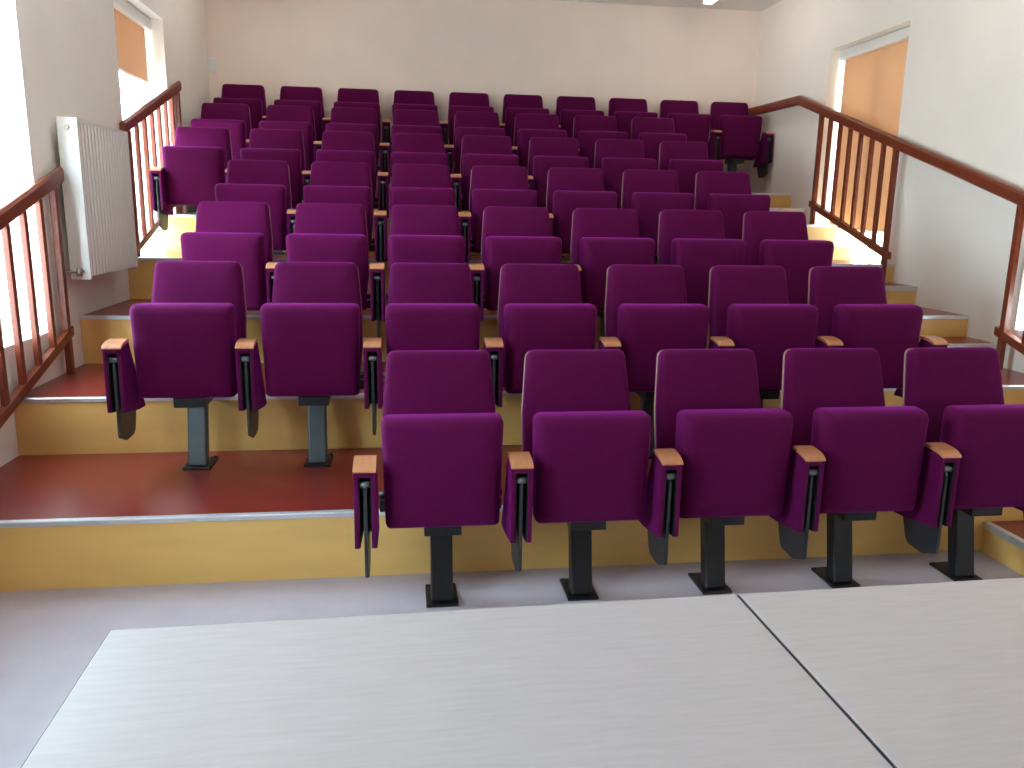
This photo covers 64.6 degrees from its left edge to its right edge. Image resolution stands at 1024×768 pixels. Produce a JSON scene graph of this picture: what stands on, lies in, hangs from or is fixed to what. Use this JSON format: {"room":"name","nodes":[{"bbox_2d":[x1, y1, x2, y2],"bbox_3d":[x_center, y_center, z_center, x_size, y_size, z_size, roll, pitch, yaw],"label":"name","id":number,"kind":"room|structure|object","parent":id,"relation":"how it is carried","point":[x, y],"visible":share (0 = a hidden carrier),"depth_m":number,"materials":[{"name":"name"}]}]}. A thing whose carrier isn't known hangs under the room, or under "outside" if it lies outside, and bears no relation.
{"room":"lecture hall","nodes":[
{"label":"lecture hall","id":0,"kind":"room"},
{"bbox_2d":[0,166,74,428],"bbox_3d":[-2.327,-0.714,3.257,0.326,2.768,1.825,-1,12,-8],"label":"railing","id":1,"kind":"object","parent":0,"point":[8,341],"depth_m":3.82,"materials":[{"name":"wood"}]},
{"bbox_2d":[0,0,209,466],"bbox_3d":[-2.235,-0.809,2.230,0.300,3.590,11.850,-1,12,-8],"label":"wall","id":2,"kind":"structure","parent":0,"point":[59,58],"depth_m":4.25,"materials":[{"name":"paint"}]},
{"bbox_2d":[56,117,137,279],"bbox_3d":[-2.325,-1.025,4.530,0.136,0.820,0.850,-1,12,-8],"label":"radiator","id":3,"kind":"object","parent":2,"relation":"attached to","point":[94,157],"visible":0.92,"depth_m":4.36,"materials":[{"name":"metal"}]},
{"bbox_2d":[78,118,126,134],"bbox_3d":[-2.304,-1.421,4.478,0.093,0.020,0.762,-1,12,-8],"label":"grille","id":4,"kind":"object","parent":3,"relation":"attached to","point":[85,124],"depth_m":4.41,"materials":[{"name":"metal"}]},
{"bbox_2d":[113,0,150,85],"bbox_3d":[-2.674,-2.381,5.573,0.090,0.479,1.076,-1,12,-8],"label":"roller blind","id":5,"kind":"object","parent":2,"relation":"attached to","point":[131,24],"visible":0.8,"depth_m":5.72,"materials":[{"name":"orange fabric"}]},
{"bbox_2d":[119,75,187,256],"bbox_3d":[-2.673,-1.636,5.764,0.326,2.020,1.440,-1,12,-8],"label":"stair railing","id":6,"kind":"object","parent":2,"relation":"in","point":[133,97],"depth_m":5.70,"materials":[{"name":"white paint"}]},
{"bbox_2d":[204,0,761,184],"bbox_3d":[-0.207,-2.047,8.199,5.330,3.590,0.300,-1,12,-8],"label":"wall","id":7,"kind":"structure","parent":0,"point":[549,49],"depth_m":7.79,"materials":[{"name":"paint"}]},
{"bbox_2d":[208,58,216,72],"bbox_3d":[-2.769,-2.947,7.493,0.076,0.124,0.018,-1,12,-8],"label":"light switch","id":8,"kind":"object","parent":7,"relation":"attached to","point":[212,62],"visible":1,"depth_m":7.49,"materials":[{"name":"white paint"}]},
{"bbox_2d":[0,550,1023,767],"bbox_3d":[0.526,0.865,2.967,5.330,0.100,11.250,-1,12,-8],"label":"floor","id":9,"kind":"structure","parent":0,"point":[49,637],"depth_m":2.98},
{"bbox_2d":[353,350,503,607],"bbox_3d":[-0.293,0.354,2.911,0.518,0.896,0.459,-1,12,-8],"label":"seat","id":10,"kind":"object","parent":9,"relation":"on","point":[442,429],"visible":1,"depth_m":2.75,"materials":[{"name":"purple fabric"}]},
{"bbox_2d":[21,594,892,767],"bbox_3d":[-0.072,0.819,1.095,1.041,0.750,0.702,-1,12,-9],"label":"table","id":11,"kind":"object","parent":9,"relation":"on","point":[695,681],"visible":1,"depth_m":1.12,"materials":[{"name":"grey wood"}]},
{"bbox_2d":[0,445,1023,590],"bbox_3d":[0.135,0.060,5.829,5.330,0.269,5.264,-1,12,-8],"label":"step","id":12,"kind":"structure","parent":9,"relation":"on","point":[67,521],"depth_m":3.18,"materials":[{"name":"wood"}]},
{"bbox_2d":[101,261,246,469],"bbox_3d":[-1.432,-0.075,3.547,0.518,0.896,0.459,-1,12,-8],"label":"seat","id":13,"kind":"object","parent":12,"relation":"on","point":[185,339],"visible":0.93,"depth_m":3.38,"materials":[{"name":"purple fabric"}]},
{"bbox_2d":[235,262,363,466],"bbox_3d":[-0.917,-0.081,3.616,0.518,0.896,0.459,-1,12,-8],"label":"seat","id":14,"kind":"object","parent":12,"relation":"on","point":[312,326],"visible":0.98,"depth_m":3.45,"materials":[{"name":"purple fabric"}]},
{"bbox_2d":[363,263,480,434],"bbox_3d":[-0.401,-0.087,3.685,0.518,0.896,0.459,-1,12,-8],"label":"seat","id":15,"kind":"object","parent":12,"relation":"on","point":[430,306],"visible":0.59,"depth_m":3.50,"materials":[{"name":"purple fabric"}]},
{"bbox_2d":[14,362,1023,454],"bbox_3d":[0.082,-0.292,6.188,5.330,0.269,4.407,-1,12,-8],"label":"step","id":16,"kind":"structure","parent":12,"relation":"on","point":[67,413],"depth_m":3.83,"materials":[{"name":"wood"}]},
{"bbox_2d":[180,201,272,310],"bbox_3d":[-1.541,-0.516,4.322,0.518,0.896,0.459,-1,12,-8],"label":"seat","id":17,"kind":"object","parent":16,"relation":"on","point":[240,232],"visible":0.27,"depth_m":4.18,"materials":[{"name":"purple fabric"}]},
{"bbox_2d":[266,203,370,310],"bbox_3d":[-1.025,-0.522,4.391,0.518,0.896,0.459,-1,12,-8],"label":"seat","id":18,"kind":"object","parent":16,"relation":"on","point":[323,232],"visible":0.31,"depth_m":4.24,"materials":[{"name":"purple fabric"}]},
{"bbox_2d":[370,205,465,337],"bbox_3d":[-0.510,-0.528,4.460,0.518,0.896,0.459,-1,12,-8],"label":"seat","id":19,"kind":"object","parent":16,"relation":"on","point":[418,233],"visible":0.44,"depth_m":4.27,"materials":[{"name":"purple fabric"}]},
{"bbox_2d":[469,206,561,320],"bbox_3d":[0.005,-0.533,4.529,0.518,0.896,0.459,-1,12,-8],"label":"seat","id":20,"kind":"object","parent":16,"relation":"on","point":[510,235],"visible":0.48,"depth_m":4.34,"materials":[{"name":"purple fabric"}]},
{"bbox_2d":[79,299,968,363],"bbox_3d":[0.030,-0.643,6.548,5.330,0.269,3.550,-1,12,-8],"label":"step","id":21,"kind":"structure","parent":16,"relation":"on","point":[113,321],"depth_m":4.68,"materials":[{"name":"wood"}]},
{"bbox_2d":[215,159,291,250],"bbox_3d":[-1.649,-0.956,5.096,0.518,0.896,0.459,-1,12,-8],"label":"seat","id":22,"kind":"object","parent":21,"relation":"on","point":[266,181],"visible":0.3,"depth_m":4.97,"materials":[{"name":"purple fabric"}]},
{"bbox_2d":[287,161,374,250],"bbox_3d":[-1.134,-0.962,5.165,0.518,0.896,0.459,-1,12,-8],"label":"seat","id":23,"kind":"object","parent":21,"relation":"on","point":[330,182],"visible":0.34,"depth_m":5.05,"materials":[{"name":"purple fabric"}]},
{"bbox_2d":[374,163,455,262],"bbox_3d":[-0.619,-0.968,5.234,0.518,0.896,0.459,-1,12,-8],"label":"seat","id":24,"kind":"object","parent":21,"relation":"on","point":[411,184],"visible":0.47,"depth_m":5.05,"materials":[{"name":"purple fabric"}]},
{"bbox_2d":[458,165,536,262],"bbox_3d":[-0.103,-0.974,5.303,0.518,0.896,0.459,-1,12,-8],"label":"seat","id":25,"kind":"object","parent":21,"relation":"on","point":[506,186],"visible":0.48,"depth_m":5.12,"materials":[{"name":"purple fabric"}]},
{"bbox_2d":[128,251,894,299],"bbox_3d":[-0.022,-0.994,6.907,5.330,0.269,2.693,-1,12,-8],"label":"step","id":26,"kind":"structure","parent":21,"relation":"on","point":[140,279],"depth_m":5.39,"materials":[{"name":"wood"}]},
{"bbox_2d":[149,126,232,230],"bbox_3d":[-2.260,-1.391,5.804,0.492,0.896,0.459,-1,12,-8],"label":"seat","id":27,"kind":"object","parent":26,"relation":"on","point":[197,161],"visible":0.7,"depth_m":5.62,"materials":[{"name":"purple fabric"}]},
{"bbox_2d":[225,129,304,253],"bbox_3d":[-1.758,-1.397,5.871,0.518,0.896,0.459,-1,12,-8],"label":"seat","id":28,"kind":"object","parent":26,"relation":"on","point":[286,145],"visible":0.3,"depth_m":5.77,"materials":[{"name":"purple fabric"}]},
{"bbox_2d":[302,131,377,208],"bbox_3d":[-1.242,-1.403,5.940,0.518,0.896,0.459,-1,12,-8],"label":"seat","id":29,"kind":"object","parent":26,"relation":"on","point":[337,146],"visible":0.41,"depth_m":5.98,"materials":[{"name":"purple fabric"}]},
{"bbox_2d":[377,133,447,217],"bbox_3d":[-0.727,-1.409,6.009,0.518,0.896,0.459,-1,12,-8],"label":"seat","id":30,"kind":"object","parent":26,"relation":"on","point":[407,148],"visible":0.48,"depth_m":5.87,"materials":[{"name":"purple fabric"}]},
{"bbox_2d":[450,135,518,254],"bbox_3d":[-0.212,-1.415,6.078,0.518,0.896,0.459,-1,12,-8],"label":"seat","id":31,"kind":"object","parent":26,"relation":"on","point":[484,150],"visible":0.44,"depth_m":5.91,"materials":[{"name":"purple fabric"}]},
{"bbox_2d":[163,214,836,254],"bbox_3d":[-0.074,-1.345,7.266,5.330,0.269,1.836,-1,12,-8],"label":"step","id":32,"kind":"structure","parent":26,"relation":"on","point":[178,224],"depth_m":6.06,"materials":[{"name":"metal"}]},
{"bbox_2d":[191,103,250,159],"bbox_3d":[-2.369,-1.832,6.578,0.492,0.896,0.459,-1,12,-8],"label":"seat","id":33,"kind":"object","parent":32,"relation":"on","point":[233,117],"visible":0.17,"depth_m":6.62,"materials":[{"name":"purple fabric"}]},
{"bbox_2d":[246,105,315,208],"bbox_3d":[-1.866,-1.838,6.645,0.518,0.896,0.459,-1,12,-8],"label":"seat","id":34,"kind":"object","parent":32,"relation":"on","point":[289,117],"visible":0.22,"depth_m":6.69,"materials":[{"name":"purple fabric"}]},
{"bbox_2d":[314,107,379,175],"bbox_3d":[-1.351,-1.844,6.714,0.518,0.896,0.459,-1,12,-8],"label":"seat","id":35,"kind":"object","parent":32,"relation":"on","point":[342,118],"visible":0.26,"depth_m":6.76,"materials":[{"name":"purple fabric"}]},
{"bbox_2d":[380,109,441,184],"bbox_3d":[-0.836,-1.850,6.783,0.518,0.896,0.459,-1,12,-8],"label":"seat","id":36,"kind":"object","parent":32,"relation":"on","point":[404,120],"visible":0.34,"depth_m":6.71,"materials":[{"name":"purple fabric"}]},
{"bbox_2d":[444,111,504,173],"bbox_3d":[-0.320,-1.856,6.852,0.518,0.896,0.459,-1,12,-8],"label":"seat","id":37,"kind":"object","parent":32,"relation":"on","point":[466,122],"visible":0.48,"depth_m":6.72,"materials":[{"name":"purple fabric"}]},
{"bbox_2d":[191,185,791,216],"bbox_3d":[-0.126,-1.697,7.626,5.330,0.269,0.980,-1,12,-8],"label":"step","id":38,"kind":"structure","parent":32,"relation":"on","point":[778,200],"depth_m":7.47,"materials":[{"name":"metal"}]},
{"bbox_2d":[213,84,266,128],"bbox_3d":[-2.478,-2.273,7.353,0.492,0.896,0.459,-1,12,-8],"label":"seat","id":39,"kind":"object","parent":38,"relation":"on","point":[254,96],"visible":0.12,"depth_m":7.40,"materials":[{"name":"purple fabric"}]},
{"bbox_2d":[262,86,323,140],"bbox_3d":[-1.975,-2.279,7.420,0.518,0.896,0.459,-1,12,-8],"label":"seat","id":40,"kind":"object","parent":38,"relation":"on","point":[289,95],"visible":0.22,"depth_m":7.46,"materials":[{"name":"purple fabric"}]},
{"bbox_2d":[323,88,381,149],"bbox_3d":[-1.460,-2.284,7.489,0.518,0.896,0.459,-1,12,-8],"label":"seat","id":41,"kind":"object","parent":38,"relation":"on","point":[347,97],"visible":0.3,"depth_m":7.54,"materials":[{"name":"purple fabric"}]},
{"bbox_2d":[382,90,437,153],"bbox_3d":[-0.944,-2.290,7.558,0.518,0.896,0.459,-1,12,-8],"label":"seat","id":42,"kind":"object","parent":38,"relation":"on","point":[403,99],"visible":0.37,"depth_m":7.60,"materials":[{"name":"purple fabric"}]},
{"bbox_2d":[439,92,493,146],"bbox_3d":[-0.429,-2.296,7.627,0.518,0.896,0.459,-1,12,-8],"label":"seat","id":43,"kind":"object","parent":38,"relation":"on","point":[458,101],"visible":0.38,"depth_m":7.67,"materials":[{"name":"purple fabric"}]},
{"bbox_2d":[499,94,549,145],"bbox_3d":[0.086,-2.302,7.696,0.518,0.896,0.459,-1,12,-8],"label":"seat","id":44,"kind":"object","parent":38,"relation":"on","point":[513,104],"visible":0.18,"depth_m":7.74,"materials":[{"name":"purple fabric"}]},
{"bbox_2d":[556,96,603,137],"bbox_3d":[0.602,-2.308,7.764,0.518,0.896,0.459,-1,12,-8],"label":"seat","id":45,"kind":"object","parent":38,"relation":"on","point":[567,107],"visible":0.2,"depth_m":7.80,"materials":[{"name":"purple fabric"}]},
{"bbox_2d":[608,98,657,139],"bbox_3d":[1.117,-2.314,7.833,0.518,0.896,0.459,-1,12,-8],"label":"seat","id":46,"kind":"object","parent":38,"relation":"on","point":[624,110],"visible":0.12,"depth_m":7.88,"materials":[{"name":"purple fabric"}]},
{"bbox_2d":[659,100,710,148],"bbox_3d":[1.633,-2.320,7.902,0.518,0.896,0.459,-1,12,-8],"label":"seat","id":47,"kind":"object","parent":38,"relation":"on","point":[687,119],"visible":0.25,"depth_m":7.72,"materials":[{"name":"purple fabric"}]},
{"bbox_2d":[708,102,773,177],"bbox_3d":[2.186,-2.326,7.976,0.596,0.896,0.459,-1,12,-8],"label":"seat","id":48,"kind":"object","parent":38,"relation":"on","point":[735,135],"visible":0.78,"depth_m":7.81,"materials":[{"name":"purple fabric"}]},
{"bbox_2d":[512,113,566,171],"bbox_3d":[0.195,-1.861,6.921,0.518,0.896,0.459,-1,12,-8],"label":"seat","id":49,"kind":"object","parent":32,"relation":"on","point":[527,126],"visible":0.25,"depth_m":6.78,"materials":[{"name":"purple fabric"}]},
{"bbox_2d":[573,115,627,167],"bbox_3d":[0.711,-1.867,6.990,0.518,0.896,0.459,-1,12,-8],"label":"seat","id":50,"kind":"object","parent":32,"relation":"on","point":[587,129],"visible":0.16,"depth_m":6.83,"materials":[{"name":"purple fabric"}]},
{"bbox_2d":[630,117,686,169],"bbox_3d":[1.264,-1.874,7.064,0.596,0.896,0.459,-1,12,-8],"label":"seat","id":51,"kind":"object","parent":32,"relation":"on","point":[651,131],"visible":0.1,"depth_m":7.10,"materials":[{"name":"purple fabric"}]},
{"bbox_2d":[770,208,805,213],"bbox_3d":[2.051,-1.522,7.299,1.106,0.135,0.299,-1,12,-8],"label":"step","id":52,"kind":"structure","parent":32,"relation":"on","point":[803,210],"depth_m":7.20,"materials":[{"name":"metal"}]},
{"bbox_2d":[528,137,588,256],"bbox_3d":[0.304,-1.421,6.147,0.518,0.896,0.459,-1,12,-8],"label":"seat","id":53,"kind":"object","parent":26,"relation":"on","point":[545,153],"visible":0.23,"depth_m":5.97,"materials":[{"name":"purple fabric"}]},
{"bbox_2d":[594,139,656,208],"bbox_3d":[0.819,-1.427,6.215,0.518,0.896,0.459,-1,12,-8],"label":"seat","id":54,"kind":"object","parent":26,"relation":"on","point":[613,156],"visible":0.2,"depth_m":6.04,"materials":[{"name":"purple fabric"}]},
{"bbox_2d":[658,141,723,194],"bbox_3d":[1.373,-1.433,6.290,0.596,0.896,0.459,-1,12,-8],"label":"seat","id":55,"kind":"object","parent":26,"relation":"on","point":[687,158],"visible":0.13,"depth_m":6.11,"materials":[{"name":"purple fabric"}]},
{"bbox_2d":[831,241,854,259],"bbox_3d":[2.159,-1.081,6.524,1.106,0.135,0.299,-1,12,-8],"label":"step","id":56,"kind":"structure","parent":26,"relation":"on","point":[842,250],"depth_m":6.45,"materials":[{"name":"wood"}]},
{"bbox_2d":[546,167,616,259],"bbox_3d":[0.412,-0.980,5.372,0.518,0.896,0.459,-1,12,-8],"label":"seat","id":57,"kind":"object","parent":21,"relation":"on","point":[568,189],"visible":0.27,"depth_m":5.19,"materials":[{"name":"purple fabric"}]},
{"bbox_2d":[621,169,694,264],"bbox_3d":[0.928,-0.986,5.441,0.518,0.896,0.459,-1,12,-8],"label":"seat","id":58,"kind":"object","parent":21,"relation":"on","point":[649,193],"visible":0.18,"depth_m":5.26,"materials":[{"name":"purple fabric"}]},
{"bbox_2d":[694,171,770,239],"bbox_3d":[1.481,-0.992,5.515,0.596,0.896,0.459,-1,12,-8],"label":"seat","id":59,"kind":"object","parent":21,"relation":"on","point":[730,193],"visible":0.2,"depth_m":5.33,"materials":[{"name":"purple fabric"}]},
{"bbox_2d":[885,283,917,304],"bbox_3d":[2.268,-0.640,5.750,1.106,0.135,0.299,-1,12,-8],"label":"step","id":60,"kind":"structure","parent":21,"relation":"on","point":[896,293],"depth_m":5.67,"materials":[{"name":"wood"}]},
{"bbox_2d":[570,208,654,336],"bbox_3d":[0.521,-0.539,4.598,0.518,0.896,0.459,-1,12,-8],"label":"seat","id":61,"kind":"object","parent":16,"relation":"on","point":[601,238],"visible":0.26,"depth_m":4.42,"materials":[{"name":"purple fabric"}]},
{"bbox_2d":[657,209,745,305],"bbox_3d":[1.036,-0.545,4.667,0.518,0.896,0.459,-1,12,-8],"label":"seat","id":62,"kind":"object","parent":16,"relation":"on","point":[693,240],"visible":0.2,"depth_m":4.49,"materials":[{"name":"purple fabric"}]},
{"bbox_2d":[742,211,833,303],"bbox_3d":[1.590,-0.552,4.741,0.596,0.896,0.459,-1,12,-8],"label":"seat","id":63,"kind":"object","parent":16,"relation":"on","point":[772,238],"visible":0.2,"depth_m":4.57,"materials":[{"name":"purple fabric"}]},
{"bbox_2d":[919,337,996,348],"bbox_3d":[2.377,-0.200,4.976,1.106,0.135,0.299,-1,12,-8],"label":"step","id":64,"kind":"structure","parent":16,"relation":"on","point":[952,341],"depth_m":4.93,"materials":[{"name":"metal"}]},
{"bbox_2d":[484,264,596,406],"bbox_3d":[0.114,-0.093,3.754,0.518,0.896,0.459,-1,12,-8],"label":"seat","id":65,"kind":"object","parent":12,"relation":"on","point":[540,306],"visible":0.57,"depth_m":3.57,"materials":[{"name":"purple fabric"}]},
{"bbox_2d":[598,264,709,458],"bbox_3d":[0.629,-0.099,3.823,0.518,0.896,0.459,-1,12,-8],"label":"seat","id":66,"kind":"object","parent":12,"relation":"on","point":[647,312],"visible":0.52,"depth_m":3.65,"materials":[{"name":"purple fabric"}]},
{"bbox_2d":[708,265,817,407],"bbox_3d":[1.145,-0.105,3.892,0.518,0.896,0.459,-1,12,-8],"label":"seat","id":67,"kind":"object","parent":12,"relation":"on","point":[750,308],"visible":0.48,"depth_m":3.72,"materials":[{"name":"purple fabric"}]},
{"bbox_2d":[808,266,948,397],"bbox_3d":[1.699,-0.111,3.966,0.596,0.896,0.459,-1,12,-8],"label":"seat","id":68,"kind":"object","parent":12,"relation":"on","point":[854,311],"visible":0.44,"depth_m":3.79,"materials":[{"name":"purple fabric"}]},
{"bbox_2d":[501,349,651,600],"bbox_3d":[0.223,0.348,2.980,0.518,0.896,0.459,-1,12,-8],"label":"seat","id":69,"kind":"object","parent":9,"relation":"on","point":[582,463],"visible":1,"depth_m":2.82,"materials":[{"name":"purple fabric"}]},
{"bbox_2d":[639,349,792,594],"bbox_3d":[0.738,0.342,3.049,0.518,0.896,0.459,-1,12,-8],"label":"seat","id":70,"kind":"object","parent":9,"relation":"on","point":[721,458],"visible":0.99,"depth_m":2.89,"materials":[{"name":"purple fabric"}]},
{"bbox_2d":[769,348,928,587],"bbox_3d":[1.254,0.336,3.118,0.518,0.896,0.459,-1,12,-8],"label":"seat","id":71,"kind":"object","parent":9,"relation":"on","point":[853,456],"visible":0.97,"depth_m":2.96,"materials":[{"name":"purple fabric"}]},
{"bbox_2d":[738,577,1023,767],"bbox_3d":[0.962,0.803,1.253,1.042,0.750,0.702,-1,12,-9],"label":"table","id":72,"kind":"object","parent":9,"relation":"on","point":[931,675],"visible":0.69,"depth_m":1.23,"materials":[{"name":"grey wood"}]},
{"bbox_2d":[894,347,1023,580],"bbox_3d":[1.807,0.330,3.192,0.596,0.896,0.459,-1,12,-8],"label":"seat","id":73,"kind":"object","parent":9,"relation":"on","point":[972,465],"visible":0.87,"depth_m":3.04,"materials":[{"name":"purple fabric"}]},
{"bbox_2d":[981,520,1023,575],"bbox_3d":[2.594,0.682,3.427,1.106,0.135,0.299,-1,12,-8],"label":"step","id":74,"kind":"structure","parent":9,"relation":"on","point":[1003,541],"depth_m":3.39,"materials":[{"name":"wood"}]},
{"bbox_2d":[748,95,1023,369],"bbox_3d":[2.758,-1.041,5.621,0.052,2.324,5.900,-1,12,-8],"label":"stair railing","id":75,"kind":"object","parent":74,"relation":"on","point":[1015,195],"visible":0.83,"depth_m":5.98,"materials":[{"name":"brown wood"}]},
{"bbox_2d":[554,0,781,10],"bbox_3d":[0.584,-2.548,2.240,5.330,0.100,11.250,-1,12,-8],"label":"ceiling","id":76,"kind":"structure","parent":0,"point":[748,5],"depth_m":7.80,"materials":[{"name":"paint"}]},
{"bbox_2d":[703,0,716,4],"bbox_3d":[1.897,-3.438,6.948,0.100,0.078,1.204,-1,12,-8],"label":"ceiling light","id":77,"kind":"object","parent":76,"relation":"attached to","point":[705,2],"visible":1,"depth_m":7.48,"materials":[{"name":"white paint"}]},
{"bbox_2d":[750,0,1023,372],"bbox_3d":[3.345,-0.874,2.976,0.300,3.590,11.850,-1,12,-8],"label":"wall","id":78,"kind":"structure","parent":0,"point":[962,102],"depth_m":5.46,"materials":[{"name":"paint"}]},
{"bbox_2d":[836,231,879,261],"bbox_3d":[2.853,-1.694,6.473,0.270,2.020,1.100,-1,12,-8],"label":"window","id":79,"kind":"structure","parent":78,"relation":"in","point":[871,256],"depth_m":6.61,"materials":[{"name":"white paint"}]},
{"bbox_2d":[829,26,909,232],"bbox_3d":[2.848,-1.956,6.416,0.090,1.479,1.076,-1,12,-8],"label":"roller blind","id":80,"kind":"object","parent":78,"relation":"attached to","point":[874,69],"visible":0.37,"depth_m":6.41,"materials":[{"name":"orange fabric"}]},
{"bbox_2d":[1014,329,1022,334],"bbox_3d":[3.183,-1.172,4.051,0.270,2.020,1.100,-1,12,-8],"label":"window","id":81,"kind":"structure","parent":78,"relation":"in","point":[1017,331],"depth_m":4.74,"materials":[{"name":"white paint"}]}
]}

